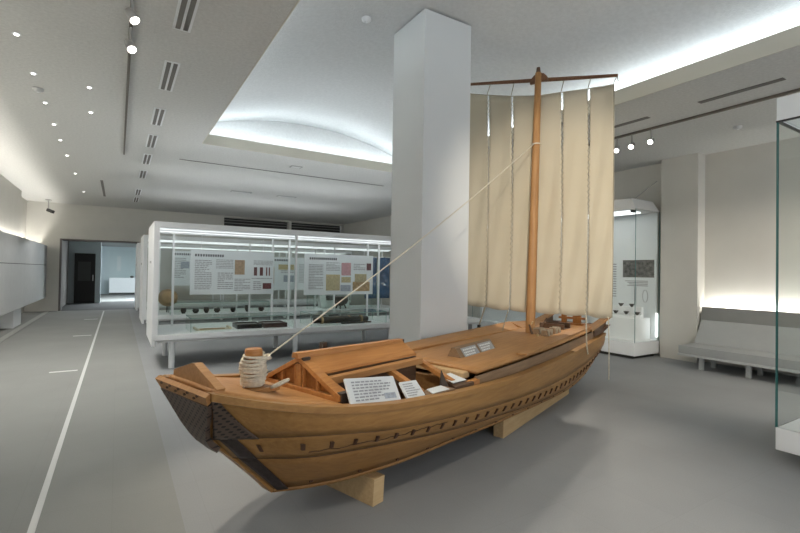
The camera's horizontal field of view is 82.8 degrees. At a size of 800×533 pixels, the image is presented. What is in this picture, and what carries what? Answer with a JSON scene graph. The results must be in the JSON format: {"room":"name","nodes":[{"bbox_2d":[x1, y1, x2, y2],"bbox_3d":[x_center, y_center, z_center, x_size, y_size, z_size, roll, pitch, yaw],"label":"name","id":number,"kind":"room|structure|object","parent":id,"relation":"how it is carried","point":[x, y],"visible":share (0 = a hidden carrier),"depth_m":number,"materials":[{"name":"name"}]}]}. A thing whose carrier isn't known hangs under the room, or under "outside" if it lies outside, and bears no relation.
{"room":"museum","nodes":[
{"label":"museum","id":0,"kind":"room"},
{"bbox_2d":[0,174,21,236],"bbox_3d":[-10.289,-0.353,11.798,0.200,3.700,3.100,1,-1,-32],"label":"wall pier","id":1,"kind":"object","parent":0,"point":[10,195],"visible":0.38,"depth_m":11.84,"materials":[{"name":"white paint"}]},
{"bbox_2d":[20,197,26,312],"bbox_3d":[-6.500,-0.381,5.322,0.200,3.700,22.900,1,-1,-32],"label":"wall","id":2,"kind":"structure","parent":0,"point":[23,201],"depth_m":14.69,"materials":[{"name":"white paint"}]},
{"bbox_2d":[62,241,68,306],"bbox_3d":[-13.239,0.148,17.180,0.850,2.750,3.840,1,-1,-32],"label":"wall","id":3,"kind":"structure","parent":0,"point":[66,243],"depth_m":17.94,"materials":[{"name":"grey paint"}]},
{"bbox_2d":[67,241,101,303],"bbox_3d":[-14.873,0.119,20.692,2.180,2.850,11.550,1,-1,-32],"label":"wall","id":4,"kind":"structure","parent":0,"point":[74,246],"depth_m":19.14,"materials":[{"name":"grey paint"}]},
{"bbox_2d":[74,253,95,302],"bbox_3d":[-13.238,0.488,19.069,0.720,2.080,0.190,1,-1,-32],"label":"door","id":5,"kind":"structure","parent":4,"relation":"attached to","point":[85,263],"depth_m":19.01,"materials":[{"name":"black wood"}]},
{"bbox_2d":[100,246,135,293],"bbox_3d":[-16.140,0.182,26.821,6.100,2.850,0.200,1,-1,-32],"label":"wall","id":6,"kind":"structure","parent":0,"point":[109,254],"depth_m":26.41,"materials":[{"name":"grey paint"}]},
{"bbox_2d":[102,242,135,246],"bbox_3d":[-13.017,-1.211,21.850,6.100,0.100,11.550,1,-1,-32],"label":"ceiling","id":7,"kind":"structure","parent":0,"point":[103,243],"depth_m":24.20,"materials":[{"name":"grey paint"}]},
{"bbox_2d":[24,201,343,311],"bbox_3d":[-7.629,-0.225,18.248,11.930,3.700,0.250,1,-1,-32],"label":"wall","id":8,"kind":"structure","parent":0,"point":[44,227],"depth_m":16.44,"materials":[{"name":"white paint"}]},
{"bbox_2d":[0,311,49,342],"bbox_3d":[-7.625,1.488,8.443,0.120,0.012,16.400,1,-1,-32],"label":"trim","id":9,"kind":"structure","parent":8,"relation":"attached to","point":[19,328],"depth_m":11.11,"materials":[{"name":"grey"}]},
{"bbox_2d":[58,238,139,310],"bbox_3d":[-10.839,0.306,16.448,2.380,2.490,0.615,1,-1,-32],"label":"door frame","id":10,"kind":"structure","parent":8,"relation":"attached to","point":[61,239],"depth_m":15.81,"materials":[{"name":"grey metal"}]},
{"bbox_2d":[224,218,339,232],"bbox_3d":[-5.058,-1.726,20.034,5.240,0.530,0.040,1,-1,-32],"label":"air vent","id":11,"kind":"object","parent":8,"relation":"in","point":[230,222],"depth_m":19.83,"materials":[{"name":"grey metal"}]},
{"bbox_2d":[224,219,340,232],"bbox_3d":[-4.979,-1.741,19.906,5.240,0.260,0.020,1,-1,-32],"label":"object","id":12,"kind":"structure","parent":8,"relation":"in","point":[224,219],"depth_m":19.75,"materials":[{"name":"grey"}]},
{"bbox_2d":[0,294,799,532],"bbox_3d":[-4.664,1.657,13.402,11.930,0.100,34.700,1,-1,-32],"label":"floor","id":13,"kind":"structure","parent":0,"point":[662,444],"depth_m":3.68,"materials":[{"name":"carpet"}]},
{"bbox_2d":[0,231,46,328],"bbox_3d":[-6.304,0.363,5.706,0.570,2.230,22.350,1,-1,-32],"label":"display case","id":14,"kind":"object","parent":13,"relation":"on","point":[23,262],"visible":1,"depth_m":11.16,"materials":[{"name":"grey laminate"}]},
{"bbox_2d":[27,311,103,532],"bbox_3d":[-4.812,1.517,6.953,0.037,0.003,20.900,1,-1,-32],"label":"floor line","id":15,"kind":"object","parent":13,"relation":"on","point":[36,515],"depth_m":3.57,"materials":[{"name":"white paint"}]},
{"bbox_2d":[109,250,134,294],"bbox_3d":[-15.149,0.370,26.641,3.200,2.500,1.050,1,-1,-32],"label":"case","id":16,"kind":"object","parent":13,"relation":"on","point":[117,286],"visible":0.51,"depth_m":25.71,"materials":[{"name":"white paint"}]},
{"bbox_2d":[135,243,351,322],"bbox_3d":[-4.751,0.515,14.530,6.445,2.212,1.300,1,-1,-32],"label":"display case","id":17,"kind":"object","parent":13,"relation":"on","point":[278,301],"visible":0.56,"depth_m":13.72,"materials":[{"name":"white paint"}]},
{"bbox_2d":[161,247,325,253],"bbox_3d":[-4.819,-0.544,14.732,6.380,0.092,0.070,1,-1,-32],"label":"lamp","id":18,"kind":"object","parent":17,"relation":"attached to","point":[161,247],"depth_m":14.43,"materials":[{"name":"white paint"}]},
{"bbox_2d":[168,247,339,253],"bbox_3d":[-4.603,-0.545,14.384,6.380,0.092,0.070,1,-1,-32],"label":"lamp","id":19,"kind":"object","parent":17,"relation":"attached to","point":[168,247],"depth_m":14.30,"materials":[{"name":"white paint"}]},
{"bbox_2d":[139,235,390,324],"bbox_3d":[-2.943,0.504,11.621,6.445,2.212,1.350,1,-1,-32],"label":"display case","id":20,"kind":"object","parent":13,"relation":"on","point":[163,315],"visible":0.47,"depth_m":10.70,"materials":[{"name":"white paint"}]},
{"bbox_2d":[158,289,177,311],"bbox_3d":[-5.176,0.770,10.120,0.271,0.531,0.319,1,-1,19],"label":"straw hat","id":21,"kind":"object","parent":20,"relation":"on","point":[164,297],"visible":0.91,"depth_m":10.06,"materials":[{"name":"beige wicker"}]},
{"bbox_2d":[171,246,243,285],"bbox_3d":[-4.457,-0.033,10.917,1.850,0.980,0.014,1,-1,-32],"label":"board","id":22,"kind":"object","parent":20,"relation":"hanging from","point":[182,258],"visible":0.23,"depth_m":10.54,"materials":[{"name":"grey"}]},
{"bbox_2d":[181,261,188,267],"bbox_3d":[-5.004,-0.036,10.570,0.185,0.160,0.002,1,-1,-32],"label":"picture","id":23,"kind":"object","parent":22,"relation":"attached to","point":[184,264],"depth_m":10.57},
{"bbox_2d":[168,300,266,314],"bbox_3d":[-4.179,0.932,10.556,2.120,0.248,0.550,1,-1,-32],"label":"glass cover","id":24,"kind":"object","parent":20,"relation":"on","point":[169,306],"visible":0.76,"depth_m":10.41,"materials":[{"name":"teal"}]},
{"bbox_2d":[160,241,388,251],"bbox_3d":[-3.025,-0.554,11.845,6.380,0.092,0.070,1,-1,-32],"label":"lamp","id":25,"kind":"object","parent":20,"relation":"attached to","point":[160,241],"depth_m":11.51,"materials":[{"name":"white paint"}]},
{"bbox_2d":[160,239,390,250],"bbox_3d":[-2.782,-0.556,11.454,6.380,0.092,0.070,1,-1,-32],"label":"lamp","id":26,"kind":"object","parent":20,"relation":"attached to","point":[160,239],"depth_m":11.08,"materials":[{"name":"white paint"}]},
{"bbox_2d":[273,247,303,289],"bbox_3d":[-2.793,0.067,11.951,1.370,1.100,0.014,1,-1,-32],"label":"board","id":27,"kind":"object","parent":20,"relation":"hanging from","point":[280,263],"visible":0.47,"depth_m":11.84,"materials":[{"name":"grey paper"}]},
{"bbox_2d":[278,264,293,269],"bbox_3d":[-2.964,0.018,11.838,0.411,0.136,0.002,1,-1,-32],"label":"picture","id":28,"kind":"object","parent":27,"relation":"attached to","point":[280,266],"depth_m":11.82},
{"bbox_2d":[283,275,293,281],"bbox_3d":[-2.910,0.316,11.870,0.274,0.170,0.002,1,-1,-32],"label":"picture","id":29,"kind":"object","parent":27,"relation":"attached to","point":[285,277],"depth_m":11.85},
{"bbox_2d":[318,295,349,307],"bbox_3d":[-1.807,0.908,12.443,0.840,0.420,0.250,1,-1,-32],"label":"book stand","id":30,"kind":"object","parent":20,"relation":"on","point":[323,301],"visible":0.32,"depth_m":12.27,"materials":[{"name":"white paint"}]},
{"bbox_2d":[335,296,347,308],"bbox_3d":[-1.573,0.960,12.064,0.400,0.326,0.394,1,-1,-32],"label":"kettle","id":31,"kind":"object","parent":20,"relation":"on","point":[337,298],"visible":0.77,"depth_m":11.94,"materials":[{"name":"black metal"}]},
{"bbox_2d":[310,294,379,309],"bbox_3d":[-1.487,0.935,12.118,1.900,0.368,0.500,1,-1,-32],"label":"glass cover","id":32,"kind":"object","parent":20,"relation":"on","point":[342,294],"visible":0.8,"depth_m":12.20,"materials":[{"name":"teal"}]},
{"bbox_2d":[365,257,377,298],"bbox_3d":[-0.843,0.317,13.132,0.420,1.212,0.030,1,-1,-32],"label":"hanging cloth","id":33,"kind":"object","parent":20,"relation":"hanging from","point":[374,258],"visible":0.38,"depth_m":13.20,"materials":[{"name":"blue fabric"}]},
{"bbox_2d":[379,257,390,297],"bbox_3d":[-0.469,0.326,13.365,0.420,1.212,0.030,1,-1,-32],"label":"hanging cloth","id":34,"kind":"object","parent":20,"relation":"hanging from","point":[384,288],"visible":0.75,"depth_m":13.38,"materials":[{"name":"blue fabric"}]},
{"bbox_2d":[146,221,482,367],"bbox_3d":[-1.275,0.494,8.937,6.445,2.212,1.430,1,-1,-32],"label":"display case","id":35,"kind":"object","parent":13,"relation":"on","point":[171,333],"visible":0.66,"depth_m":7.79,"materials":[{"name":"white paint"}]},
{"bbox_2d":[193,325,231,330],"bbox_3d":[-3.089,1.010,7.472,0.560,0.041,0.260,1,-1,-32],"label":"scroll","id":36,"kind":"object","parent":35,"relation":"on","point":[227,326],"visible":1,"depth_m":7.40,"materials":[{"name":"beige paper"}]},
{"bbox_2d":[190,234,273,294],"bbox_3d":[-2.949,-0.023,8.063,1.420,1.030,0.014,1,-1,-32],"label":"board","id":37,"kind":"object","parent":35,"relation":"hanging from","point":[211,272],"visible":1,"depth_m":8.03,"materials":[{"name":"grey paper"}]},
{"bbox_2d":[235,260,244,274],"bbox_3d":[-2.862,0.015,8.110,0.170,0.258,0.002,1,-1,-32],"label":"picture","id":38,"kind":"object","parent":37,"relation":"attached to","point":[239,264],"depth_m":8.11},
{"bbox_2d":[263,283,270,288],"bbox_3d":[-2.451,0.360,8.364,0.156,0.106,0.002,1,-1,-32],"label":"picture","id":39,"kind":"object","parent":37,"relation":"attached to","point":[265,285],"depth_m":8.36},
{"bbox_2d":[186,312,293,331],"bbox_3d":[-2.696,0.932,7.752,1.680,0.218,0.580,1,-1,-32],"label":"glass cover","id":40,"kind":"object","parent":35,"relation":"on","point":[263,313],"visible":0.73,"depth_m":7.67,"materials":[{"name":"teal"}]},
{"bbox_2d":[232,321,261,328],"bbox_3d":[-2.624,1.005,7.785,0.400,0.073,0.400,1,-1,-32],"label":"lacquer tray","id":41,"kind":"object","parent":35,"relation":"on","point":[238,325],"visible":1,"depth_m":7.66,"materials":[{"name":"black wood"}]},
{"bbox_2d":[258,320,286,327],"bbox_3d":[-2.250,1.014,8.017,0.400,0.073,0.400,1,-1,-32],"label":"lacquer tray","id":42,"kind":"object","parent":35,"relation":"on","point":[277,323],"visible":0.85,"depth_m":7.89,"materials":[{"name":"brown wood"}]},
{"bbox_2d":[262,326,286,327],"bbox_3d":[-2.251,1.040,8.017,0.400,0.020,0.400,1,-1,-32],"label":"tray","id":43,"kind":"object","parent":42,"relation":"on","point":[262,326],"depth_m":7.81,"materials":[{"name":"white paint"}]},
{"bbox_2d":[160,227,390,241],"bbox_3d":[-1.093,-0.566,8.736,6.380,0.092,0.070,1,-1,-32],"label":"lamp","id":44,"kind":"object","parent":35,"relation":"attached to","point":[165,228],"depth_m":7.93,"materials":[{"name":"white paint"}]},
{"bbox_2d":[160,229,390,243],"bbox_3d":[-1.378,-0.564,9.195,6.380,0.092,0.070,1,-1,-32],"label":"lamp","id":45,"kind":"object","parent":35,"relation":"attached to","point":[161,230],"depth_m":8.48,"materials":[{"name":"white paint"}]},
{"bbox_2d":[304,240,372,294],"bbox_3d":[-1.208,0.034,9.145,1.500,1.060,0.014,1,-1,-32],"label":"board","id":46,"kind":"object","parent":35,"relation":"hanging from","point":[324,274],"visible":1,"depth_m":9.10,"materials":[{"name":"grey paper"}]},
{"bbox_2d":[326,274,339,290],"bbox_3d":[-1.337,0.321,9.057,0.300,0.320,0.002,1,-1,-32],"label":"picture","id":47,"kind":"object","parent":46,"relation":"attached to","point":[332,280],"depth_m":9.06},
{"bbox_2d":[340,285,350,290],"bbox_3d":[-1.103,0.438,9.202,0.225,0.128,0.002,1,-1,-32],"label":"picture","id":48,"kind":"object","parent":46,"relation":"attached to","point":[342,287],"depth_m":9.20},
{"bbox_2d":[341,277,350,282],"bbox_3d":[-1.094,0.271,9.208,0.210,0.112,0.002,1,-1,-32],"label":"picture","id":49,"kind":"object","parent":46,"relation":"attached to","point":[343,279],"depth_m":9.21},
{"bbox_2d":[341,263,350,275],"bbox_3d":[-1.091,0.055,9.211,0.210,0.256,0.002,1,-1,-32],"label":"picture","id":50,"kind":"object","parent":46,"relation":"attached to","point":[345,267],"depth_m":9.21},
{"bbox_2d":[355,274,366,282],"bbox_3d":[-0.813,0.245,9.382,0.270,0.176,0.002,1,-1,-32],"label":"picture","id":51,"kind":"object","parent":46,"relation":"on","point":[359,278],"depth_m":9.38},
{"bbox_2d":[353,282,369,290],"bbox_3d":[-0.803,0.414,9.388,0.390,0.192,0.002,1,-1,-32],"label":"picture","id":52,"kind":"object","parent":46,"relation":"attached to","point":[366,287],"depth_m":9.39},
{"bbox_2d":[313,315,368,323],"bbox_3d":[-1.113,1.013,8.719,1.139,0.137,0.162,1,-1,-32],"label":"straw bundle","id":53,"kind":"object","parent":35,"relation":"on","point":[331,319],"visible":0.87,"depth_m":8.63,"materials":[{"name":"black"}]},
{"bbox_2d":[300,309,385,325],"bbox_3d":[-1.078,0.972,8.757,1.550,0.218,0.580,1,-1,-32],"label":"glass cover","id":54,"kind":"object","parent":35,"relation":"on","point":[354,310],"visible":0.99,"depth_m":8.68,"materials":[{"name":"teal"}]},
{"bbox_2d":[341,321,370,323],"bbox_3d":[-0.831,1.068,8.687,0.620,0.028,0.060,1,-1,-32],"label":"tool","id":55,"kind":"object","parent":35,"relation":"on","point":[359,321],"visible":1,"depth_m":8.63,"materials":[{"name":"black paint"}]},
{"bbox_2d":[327,471,384,506],"bbox_3d":[-0.415,1.447,3.167,0.740,0.178,0.100,0,-1,40],"label":"support block","id":56,"kind":"object","parent":13,"relation":"on","point":[368,488],"visible":0.49,"depth_m":2.96,"materials":[{"name":"brown wood"}]},
{"bbox_2d":[389,8,470,342],"bbox_3d":[0.357,-0.658,5.534,0.680,4.475,0.680,1,-1,-32],"label":"column","id":57,"kind":"structure","parent":13,"relation":"on","point":[432,77],"depth_m":5.27,"materials":[{"name":"white paint"}]},
{"bbox_2d":[493,389,568,437],"bbox_3d":[1.503,1.502,4.976,0.100,0.178,2.000,0,-1,37],"label":"support beam","id":58,"kind":"structure","parent":13,"relation":"on","point":[502,429],"depth_m":4.47,"materials":[{"name":"brown wood"}]},
{"bbox_2d":[155,67,609,492],"bbox_3d":[0.805,-0.565,4.604,1.324,3.922,5.953,0,-1,40],"label":"wooden boat","id":59,"kind":"object","parent":58,"relation":"on","point":[303,432],"visible":0.91,"depth_m":2.90,"materials":[{"name":"brown wood"}]},
{"bbox_2d":[343,376,400,403],"bbox_3d":[-0.150,0.744,2.707,0.135,0.195,0.460,0,-1,40],"label":"card","id":60,"kind":"object","parent":59,"relation":"on","point":[368,389],"visible":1,"depth_m":2.69,"materials":[{"name":"white paper"}]},
{"bbox_2d":[384,392,396,398],"bbox_3d":[-0.058,0.786,2.772,0.026,0.039,0.108,0,-1,42],"label":"picture","id":61,"kind":"object","parent":60,"relation":"attached to","point":[387,395],"depth_m":2.77},
{"bbox_2d":[239,143,540,388],"bbox_3d":[0.445,-0.410,4.117,0.243,2.319,4.043,0,-1,40],"label":"mooring rope","id":62,"kind":"object","parent":59,"relation":"on","point":[259,365],"visible":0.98,"depth_m":2.61,"materials":[{"name":"white fabric"}]},
{"bbox_2d":[399,380,424,398],"bbox_3d":[0.082,0.818,2.984,0.128,0.116,0.216,0,-1,40],"label":"card","id":63,"kind":"object","parent":59,"relation":"on","point":[410,389],"visible":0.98,"depth_m":2.98,"materials":[{"name":"white paper"}]},
{"bbox_2d":[424,385,454,394],"bbox_3d":[0.255,0.864,3.121,0.120,0.044,0.270,0,-1,40],"label":"paper slip","id":64,"kind":"object","parent":59,"relation":"on","point":[438,389],"visible":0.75,"depth_m":3.11,"materials":[{"name":"white paper"}]},
{"bbox_2d":[439,370,473,388],"bbox_3d":[0.385,0.837,3.372,0.215,0.150,0.280,0,-1,40],"label":"block","id":65,"kind":"object","parent":59,"relation":"on","point":[459,382],"visible":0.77,"depth_m":3.33,"materials":[{"name":"brown wood"}]},
{"bbox_2d":[405,321,518,350],"bbox_3d":[0.738,0.781,5.176,0.263,0.120,2.564,0,-1,41],"label":"deck","id":66,"kind":"object","parent":59,"relation":"on","point":[495,328],"visible":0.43,"depth_m":5.02,"materials":[{"name":"brown wood"}]},
{"bbox_2d":[448,339,494,357],"bbox_3d":[0.684,0.769,4.242,0.168,0.113,0.681,0,-1,38],"label":"stand","id":67,"kind":"object","parent":59,"relation":"on","point":[469,349],"visible":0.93,"depth_m":4.14,"materials":[{"name":"brown wood"}]},
{"bbox_2d":[511,321,545,327],"bbox_3d":[1.806,0.807,6.364,0.801,0.084,0.262,2,-1,-45],"label":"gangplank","id":68,"kind":"object","parent":59,"relation":"on","point":[521,324],"visible":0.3,"depth_m":6.27,"materials":[{"name":"brown wood"}]},
{"bbox_2d":[533,327,543,334],"bbox_3d":[1.683,0.786,5.497,0.100,0.090,0.239,0,-1,32],"label":"wooden block","id":69,"kind":"object","parent":59,"relation":"on","point":[536,330],"visible":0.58,"depth_m":5.42,"materials":[{"name":"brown wood"}]},
{"bbox_2d":[468,74,618,379],"bbox_3d":[1.561,-0.639,5.582,1.976,3.837,0.548,0,-1,33],"label":"sail","id":70,"kind":"object","parent":59,"relation":"hanging from","point":[497,215],"visible":0.88,"depth_m":5.68,"materials":[{"name":"beige fabric"}]},
{"bbox_2d":[541,328,552,336],"bbox_3d":[1.738,0.786,5.360,0.100,0.090,0.239,0,-1,34],"label":"wooden block","id":71,"kind":"object","parent":59,"relation":"on","point":[546,332],"visible":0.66,"depth_m":5.28,"materials":[{"name":"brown wood"}]},
{"bbox_2d":[540,321,569,329],"bbox_3d":[2.051,0.791,6.011,0.320,0.090,0.240,0,-1,40],"label":"wooden tray","id":72,"kind":"object","parent":59,"relation":"on","point":[547,324],"visible":0.71,"depth_m":5.96,"materials":[{"name":"brown wood"}]},
{"bbox_2d":[549,326,560,333],"bbox_3d":[1.904,0.788,5.573,0.100,0.090,0.239,0,-1,37],"label":"wooden block","id":73,"kind":"object","parent":59,"relation":"on","point":[556,330],"visible":0.62,"depth_m":5.50,"materials":[{"name":"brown wood"}]},
{"bbox_2d":[472,198,659,358],"bbox_3d":[3.413,0.226,10.238,0.830,2.930,4.410,1,-1,-32],"label":"vitrine","id":74,"kind":"object","parent":13,"relation":"on","point":[634,234],"visible":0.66,"depth_m":8.71,"materials":[{"name":"grey"}]},
{"bbox_2d":[561,210,640,221],"bbox_3d":[3.341,-1.016,10.204,0.400,0.030,4.000,1,-1,-32],"label":"lamp","id":75,"kind":"object","parent":74,"relation":"attached to","point":[625,212],"depth_m":8.61,"materials":[{"name":"white"}]},
{"bbox_2d":[561,198,658,216],"bbox_3d":[3.409,-1.134,10.240,0.770,0.210,4.410,1,-1,-32],"label":"hood","id":76,"kind":"object","parent":74,"relation":"attached to","point":[631,207],"depth_m":8.48,"materials":[{"name":"grey laminate"}]},
{"bbox_2d":[587,254,656,313],"bbox_3d":[4.296,0.330,9.497,0.027,1.130,2.100,1,-1,-32],"label":"poster board","id":77,"kind":"object","parent":74,"relation":"attached to","point":[624,291],"visible":0.49,"depth_m":8.93,"materials":[{"name":"grey paper"}]},
{"bbox_2d":[623,260,653,277],"bbox_3d":[4.666,0.043,8.898,0.003,0.340,0.630,1,-1,-32],"label":"photograph","id":78,"kind":"object","parent":77,"relation":"attached to","point":[644,268],"depth_m":8.88},
{"bbox_2d":[612,303,643,317],"bbox_3d":[4.366,0.847,8.832,0.270,0.260,0.600,1,-1,-32],"label":"shelf","id":79,"kind":"object","parent":74,"relation":"on","point":[630,311],"visible":0.96,"depth_m":8.78,"materials":[{"name":"white paint"}]},
{"bbox_2d":[655,314,657,336],"bbox_3d":[4.853,1.112,8.587,0.030,0.440,0.030,1,-1,-32],"label":"lamp","id":80,"kind":"object","parent":74,"relation":"attached to","point":[656,315],"depth_m":8.58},
{"bbox_2d":[660,153,704,362],"bbox_3d":[5.175,-0.157,8.326,0.250,3.700,0.640,1,-1,-32],"label":"wall pier","id":81,"kind":"object","parent":13,"relation":"on","point":[682,288],"visible":1,"depth_m":8.21,"materials":[{"name":"white paint"}]},
{"bbox_2d":[678,307,799,378],"bbox_3d":[6.406,1.184,5.604,0.967,0.985,5.204,1,-1,-32],"label":"bench","id":82,"kind":"object","parent":13,"relation":"on","point":[736,336],"visible":1,"depth_m":7.16,"materials":[{"name":"grey plastic"}]},
{"bbox_2d":[775,93,799,455],"bbox_3d":[4.030,0.126,3.531,1.504,2.970,1.304,1,-1,-32],"label":"display case","id":83,"kind":"object","parent":13,"relation":"on","point":[788,107],"visible":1,"depth_m":3.67,"materials":[{"name":"grey metal"}]},
{"bbox_2d":[0,0,799,224],"bbox_3d":[-1.542,-2.195,8.527,11.930,0.170,23.100,1,-1,-32],"label":"ceiling","id":84,"kind":"structure","parent":0,"point":[71,46],"depth_m":6.39,"materials":[{"name":"white paint"}]},
{"bbox_2d":[32,87,43,92],"bbox_3d":[-4.461,-2.169,5.595,0.120,0.048,0.118,1,-1,-32],"label":"smoke detector","id":85,"kind":"object","parent":84,"relation":"attached to","point":[36,89],"visible":1,"depth_m":5.57,"materials":[{"name":"white plastic"}]},
{"bbox_2d":[45,199,54,213],"bbox_3d":[-11.405,-1.955,14.789,0.267,0.449,0.176,1,-1,2],"label":"security camera","id":86,"kind":"object","parent":84,"relation":"hanging from","point":[48,200],"visible":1,"depth_m":14.77,"materials":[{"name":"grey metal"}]},
{"bbox_2d":[100,180,105,195],"bbox_3d":[-8.267,-2.157,12.649,0.060,0.005,3.000,1,-1,-32],"label":"ceiling slot","id":87,"kind":"object","parent":84,"relation":"attached to","point":[101,181],"visible":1,"depth_m":12.39,"materials":[{"name":"grey metal"}]},
{"bbox_2d":[123,0,132,154],"bbox_3d":[-2.334,-2.169,3.944,0.026,0.029,11.150,1,-1,-32],"label":"track","id":88,"kind":"object","parent":84,"relation":"attached to","point":[130,24],"visible":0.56,"depth_m":5.56,"materials":[{"name":"grey metal"}]},
{"bbox_2d":[124,27,136,53],"bbox_3d":[-2.428,-2.038,4.091,0.117,0.230,0.080,0,-1,33],"label":"spotlight","id":89,"kind":"object","parent":88,"relation":"attached to","point":[130,47],"visible":1,"depth_m":4.07,"materials":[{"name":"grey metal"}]},
{"bbox_2d":[124,0,139,24],"bbox_3d":[-2.122,-2.039,3.598,0.115,0.230,0.080,1,-1,8],"label":"spotlight","id":90,"kind":"object","parent":88,"relation":"attached to","point":[130,13],"visible":1,"depth_m":3.57,"materials":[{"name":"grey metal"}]},
{"bbox_2d":[138,170,147,177],"bbox_3d":[-5.996,-2.144,10.587,0.150,0.012,1.000,1,-1,-32],"label":"ceiling vent","id":91,"kind":"object","parent":84,"relation":"in","point":[142,174],"visible":1,"depth_m":10.55,"materials":[{"name":"white metal"}]},
{"bbox_2d":[142,154,152,164],"bbox_3d":[-5.086,-2.150,9.121,0.150,0.012,0.950,1,-1,-32],"label":"ceiling vent","id":92,"kind":"object","parent":84,"relation":"in","point":[147,158],"visible":1,"depth_m":9.07,"materials":[{"name":"white metal"}]},
{"bbox_2d":[145,134,158,147],"bbox_3d":[-4.281,-2.155,7.826,0.150,0.012,0.900,1,-1,-32],"label":"ceiling vent","id":93,"kind":"object","parent":84,"relation":"in","point":[151,141],"visible":1,"depth_m":7.77,"materials":[{"name":"white metal"}]},
{"bbox_2d":[151,107,166,125],"bbox_3d":[-3.502,-2.159,6.573,0.150,0.012,0.850,1,-1,-32],"label":"ceiling vent","id":94,"kind":"object","parent":84,"relation":"in","point":[158,115],"visible":1,"depth_m":6.52,"materials":[{"name":"white metal"}]},
{"bbox_2d":[158,60,180,91],"bbox_3d":[-2.645,-2.164,5.193,0.150,0.012,0.900,1,-1,-32],"label":"ceiling vent","id":95,"kind":"object","parent":84,"relation":"in","point":[170,70],"visible":1,"depth_m":5.13,"materials":[{"name":"white metal"}]},
{"bbox_2d":[172,0,199,32],"bbox_3d":[-1.787,-2.169,3.813,0.150,0.012,0.850,1,-1,-32],"label":"ceiling vent","id":96,"kind":"object","parent":84,"relation":"in","point":[186,10],"visible":1,"depth_m":3.91,"materials":[{"name":"white metal"}]},
{"bbox_2d":[179,159,381,185],"bbox_3d":[-2.412,-2.096,10.312,4.700,0.005,0.050,1,-1,-32],"label":"ceiling slot","id":97,"kind":"object","parent":84,"relation":"attached to","point":[179,159],"visible":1,"depth_m":10.06,"materials":[{"name":"grey"}]},
{"bbox_2d":[210,120,391,163],"bbox_3d":[1.011,-2.621,4.729,5.160,0.660,11.070,1,-1,-32],"label":"cove","id":98,"kind":"object","parent":84,"relation":"attached to","point":[299,136],"visible":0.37,"depth_m":9.28,"materials":[{"name":"paint"}]},
{"bbox_2d":[202,0,799,171],"bbox_3d":[1.004,-2.210,4.723,4.202,0.186,10.152,1,-1,-32],"label":"trim","id":99,"kind":"structure","parent":84,"relation":"attached to","point":[789,38],"depth_m":5.35,"materials":[{"name":"beige"}]},
{"bbox_2d":[614,117,649,127],"bbox_3d":[3.220,-2.058,6.600,0.090,0.005,0.800,1,-1,-32],"label":"ceiling slot","id":100,"kind":"object","parent":84,"relation":"attached to","point":[643,118],"visible":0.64,"depth_m":6.48,"materials":[{"name":"grey metal"}]},
{"bbox_2d":[589,88,799,145],"bbox_3d":[4.639,-2.042,5.216,0.040,0.029,5.950,1,-1,-32],"label":"track","id":101,"kind":"object","parent":84,"relation":"attached to","point":[798,89],"visible":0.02,"depth_m":5.99,"materials":[{"name":"grey metal"}]},
{"bbox_2d":[614,138,619,152],"bbox_3d":[3.426,-1.905,7.163,0.080,0.228,0.121,0,-1,43],"label":"spotlight","id":102,"kind":"object","parent":101,"relation":"hanging from","point":[617,148],"visible":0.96,"depth_m":7.15,"materials":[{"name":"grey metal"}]},
{"bbox_2d":[628,135,634,148],"bbox_3d":[3.554,-1.907,6.961,0.080,0.227,0.126,0,-1,45],"label":"spotlight","id":103,"kind":"object","parent":101,"relation":"hanging from","point":[632,144],"visible":1,"depth_m":6.94,"materials":[{"name":"white metal"}]},
{"bbox_2d":[647,129,654,144],"bbox_3d":[3.713,-1.908,6.707,0.129,0.225,0.080,2,-1,-41],"label":"spotlight","id":104,"kind":"object","parent":101,"relation":"hanging from","point":[651,140],"visible":1,"depth_m":6.69,"materials":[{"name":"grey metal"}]},
{"bbox_2d":[733,125,742,129],"bbox_3d":[4.905,-2.009,6.587,0.120,0.048,0.118,1,-1,-32],"label":"smoke detector","id":105,"kind":"object","parent":84,"relation":"attached to","point":[738,127],"visible":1,"depth_m":6.55,"materials":[{"name":"white plastic"}]},
{"bbox_2d":[698,77,785,103],"bbox_3d":[3.996,-2.062,5.352,0.090,0.005,0.860,1,-1,-32],"label":"ceiling slot","id":106,"kind":"object","parent":84,"relation":"attached to","point":[782,78],"visible":1,"depth_m":5.31,"materials":[{"name":"grey"}]},
{"bbox_2d":[218,0,799,155],"bbox_3d":[1.012,-2.691,4.730,5.086,0.580,10.950,1,-1,-32],"label":"ceiling","id":107,"kind":"structure","parent":0,"point":[326,68],"depth_m":5.59,"materials":[{"name":"paint"}]},
{"bbox_2d":[362,16,371,23],"bbox_3d":[-0.379,-2.811,5.191,0.120,0.048,0.118,1,-1,-32],"label":"smoke detector","id":108,"kind":"object","parent":107,"relation":"attached to","point":[365,19],"visible":1,"depth_m":5.16,"materials":[{"name":"white plastic"}]},
{"bbox_2d":[343,137,799,361],"bbox_3d":[2.854,-0.137,12.488,0.200,3.700,20.600,1,-1,-32],"label":"wall","id":109,"kind":"structure","parent":0,"point":[740,183],"depth_m":7.62,"materials":[{"name":"white paint"}]},
{"bbox_2d":[705,359,799,376],"bbox_3d":[8.065,1.639,3.828,0.015,0.080,10.000,1,-1,-32],"label":"baseboard","id":110,"kind":"structure","parent":109,"relation":"attached to","point":[706,360],"depth_m":7.44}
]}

